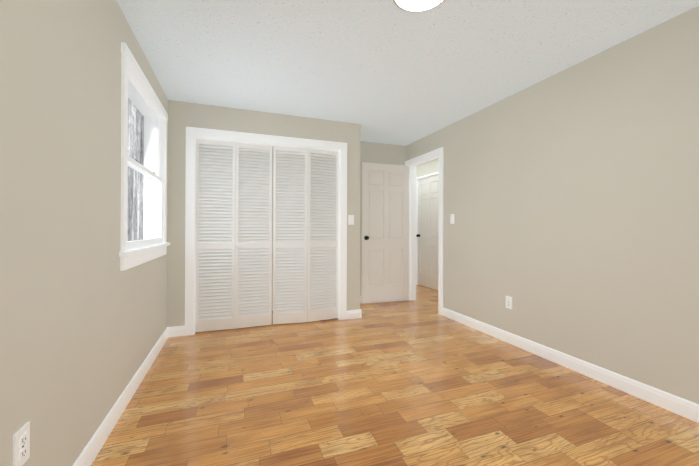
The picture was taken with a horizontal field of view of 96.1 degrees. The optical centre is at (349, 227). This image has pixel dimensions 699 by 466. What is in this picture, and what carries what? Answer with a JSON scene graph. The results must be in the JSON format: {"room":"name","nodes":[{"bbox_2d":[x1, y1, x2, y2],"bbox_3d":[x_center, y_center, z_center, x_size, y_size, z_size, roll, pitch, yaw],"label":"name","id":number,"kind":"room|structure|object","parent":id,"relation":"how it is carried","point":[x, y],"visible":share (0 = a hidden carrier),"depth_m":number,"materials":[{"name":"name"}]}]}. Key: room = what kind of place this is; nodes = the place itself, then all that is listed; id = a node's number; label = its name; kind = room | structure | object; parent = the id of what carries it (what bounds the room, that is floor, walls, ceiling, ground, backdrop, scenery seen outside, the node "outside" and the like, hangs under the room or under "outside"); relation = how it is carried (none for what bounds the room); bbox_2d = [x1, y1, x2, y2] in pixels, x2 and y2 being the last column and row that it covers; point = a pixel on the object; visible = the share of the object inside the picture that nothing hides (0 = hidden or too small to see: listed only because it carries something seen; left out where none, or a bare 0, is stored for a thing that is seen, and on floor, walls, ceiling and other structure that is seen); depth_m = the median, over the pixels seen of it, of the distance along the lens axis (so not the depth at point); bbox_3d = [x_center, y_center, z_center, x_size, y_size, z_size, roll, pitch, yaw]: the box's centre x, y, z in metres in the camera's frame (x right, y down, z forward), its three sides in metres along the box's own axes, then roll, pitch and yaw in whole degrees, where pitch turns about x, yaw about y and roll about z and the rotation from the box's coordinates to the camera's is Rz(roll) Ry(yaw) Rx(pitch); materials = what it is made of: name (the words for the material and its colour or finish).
{"room":"empty bedroom","nodes":[
{"label":"empty bedroom","id":0,"kind":"room"},
{"bbox_2d":[0,0,167,465],"bbox_3d":[-1.251,-0.093,1.364,0.160,2.360,5.462,0,0,-20],"label":"wall","id":1,"kind":"structure","parent":0,"point":[83,322],"depth_m":1.24,"materials":[{"name":"beige paint"}]},
{"bbox_2d":[13,422,29,465],"bbox_3d":[-1.026,0.687,0.985,0.010,0.116,0.072,0,0,-20],"label":"outlet","id":2,"kind":"object","parent":1,"relation":"attached to","point":[21,446],"visible":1,"depth_m":0.98,"materials":[{"name":"white plastic"}]},
{"bbox_2d":[73,327,172,465],"bbox_3d":[-1.056,1.037,1.070,0.014,0.099,4.376,0,0,-20],"label":"baseboard","id":3,"kind":"structure","parent":1,"relation":"attached to","point":[86,458],"depth_m":1.78,"materials":[{"name":"white paint"}]},
{"bbox_2d":[119,42,169,270],"bbox_3d":[-1.603,-0.414,2.398,0.205,1.335,1.281,0,0,-20],"label":"window","id":4,"kind":"structure","parent":1,"relation":"in","point":[137,90],"depth_m":2.50,"materials":[{"name":"white paint"}]},
{"bbox_2d":[167,100,360,326],"bbox_3d":[-0.858,-0.087,3.531,2.066,2.360,0.110,0,0,-20],"label":"wall","id":5,"kind":"structure","parent":0,"point":[182,116],"depth_m":3.32,"materials":[{"name":"beige paint"}]},
{"bbox_2d":[185,127,346,335],"bbox_3d":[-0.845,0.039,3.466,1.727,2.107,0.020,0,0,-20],"label":"trim","id":6,"kind":"structure","parent":5,"relation":"attached to","point":[192,133],"depth_m":3.28,"materials":[{"name":"white paint"}]},
{"bbox_2d":[195,139,338,331],"bbox_3d":[-0.852,0.083,3.483,1.547,1.990,0.104,0,0,-20],"label":"bifold closet door","id":7,"kind":"structure","parent":5,"relation":"in","point":[233,266],"depth_m":3.47,"materials":[{"name":"white paint"}]},
{"bbox_2d":[196,137,338,151],"bbox_3d":[-0.859,-0.922,3.517,1.553,0.012,0.024,0,0,-20],"label":"trim","id":8,"kind":"structure","parent":5,"relation":"attached to","point":[260,143],"depth_m":3.45,"materials":[{"name":"white paint"}]},
{"bbox_2d":[348,215,353,224],"bbox_3d":[0.023,-0.094,3.787,0.072,0.116,0.012,0,0,-20],"label":"light switch","id":9,"kind":"object","parent":5,"relation":"attached to","point":[350,219],"visible":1,"depth_m":3.78,"materials":[{"name":"white plastic"}]},
{"bbox_2d":[347,309,360,317],"bbox_3d":[0.022,1.047,4.139,0.014,0.099,0.678,0,0,-20],"label":"baseboard","id":10,"kind":"structure","parent":5,"relation":"attached to","point":[357,313],"depth_m":3.81,"materials":[{"name":"white paint"}]},
{"bbox_2d":[199,141,405,310],"bbox_3d":[-0.612,-0.085,4.357,3.095,2.360,0.120,0,0,-20],"label":"wall","id":11,"kind":"structure","parent":0,"point":[380,153],"depth_m":4.64,"materials":[{"name":"beige paint"}]},
{"bbox_2d":[361,162,408,303],"bbox_3d":[0.531,0.079,4.612,0.767,2.018,0.163,0,0,-20],"label":"bedroom door","id":12,"kind":"structure","parent":11,"relation":"in","point":[384,232],"depth_m":4.58,"materials":[{"name":"white paint"}]},
{"bbox_2d":[91,285,698,465],"bbox_3d":[0.305,1.126,3.070,4.544,0.060,7.800,0,0,-20],"label":"floor","id":13,"kind":"structure","parent":0,"point":[419,381],"depth_m":1.93,"materials":[{"name":"brown wood"}]},
{"bbox_2d":[117,0,698,145],"bbox_3d":[0.314,-1.304,3.075,4.544,0.080,7.800,0,0,-20],"label":"ceiling","id":14,"kind":"structure","parent":0,"point":[386,71],"depth_m":2.25,"materials":[{"name":"white paint"}]},
{"bbox_2d":[393,0,444,11],"bbox_3d":[0.380,-1.241,1.662,0.310,0.052,0.310,0,0,-20],"label":"flush-mount ceiling light","id":15,"kind":"object","parent":14,"relation":"attached to","point":[415,5],"visible":0.98,"depth_m":1.73,"materials":[{"name":"white glass"}]},
{"bbox_2d":[416,159,438,177],"bbox_3d":[1.806,-0.075,4.897,0.120,2.360,5.200,0,0,-20],"label":"wall","id":16,"kind":"structure","parent":0,"point":[427,168],"depth_m":5.76,"materials":[{"name":"beige paint"}]},
{"bbox_2d":[416,174,438,289],"bbox_3d":[1.464,0.085,5.728,0.163,2.018,0.767,0,0,-20],"label":"hall door","id":17,"kind":"structure","parent":16,"relation":"in","point":[427,235],"depth_m":5.74,"materials":[{"name":"white paint"}]},
{"bbox_2d":[416,172,438,284],"bbox_3d":[1.372,0.071,6.053,0.140,2.070,1.500,0,0,-20],"label":"door frame","id":18,"kind":"structure","parent":16,"relation":"attached to","point":[416,215],"depth_m":6.08,"materials":[{"name":"white paint"}]},
{"bbox_2d":[406,6,698,403],"bbox_3d":[1.421,-0.079,3.479,0.120,2.360,7.600,0,0,-20],"label":"wall","id":19,"kind":"structure","parent":0,"point":[571,198],"depth_m":2.30,"materials":[{"name":"beige paint"}]},
{"bbox_2d":[405,147,442,314],"bbox_3d":[1.079,0.044,4.413,0.160,2.115,0.925,0,0,-20],"label":"door frame","id":20,"kind":"structure","parent":19,"relation":"attached to","point":[439,152],"depth_m":4.69,"materials":[{"name":"white paint"}]},
{"bbox_2d":[450,214,453,223],"bbox_3d":[1.237,-0.104,3.789,0.012,0.116,0.072,0,0,-20],"label":"light switch","id":21,"kind":"object","parent":19,"relation":"attached to","point":[451,218],"visible":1,"depth_m":3.79,"materials":[{"name":"white plastic"}]},
{"bbox_2d":[506,296,511,308],"bbox_3d":[1.522,0.715,3.003,0.010,0.116,0.072,0,0,-20],"label":"outlet","id":22,"kind":"object","parent":19,"relation":"attached to","point":[509,302],"visible":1,"depth_m":3.00,"materials":[{"name":"white plastic"}]},
{"bbox_2d":[442,307,698,422],"bbox_3d":[1.880,1.050,2.012,0.014,0.099,4.132,0,0,-20],"label":"baseboard","id":23,"kind":"structure","parent":19,"relation":"attached to","point":[635,388],"depth_m":2.28,"materials":[{"name":"white paint"}]},
{"label":"outside","id":24,"kind":"structure","parent":0,"visible":0},
{"bbox_2d":[127,98,143,240],"bbox_3d":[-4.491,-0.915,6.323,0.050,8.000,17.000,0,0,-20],"label":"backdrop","id":25,"kind":"structure","parent":24,"point":[137,188],"depth_m":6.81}
]}

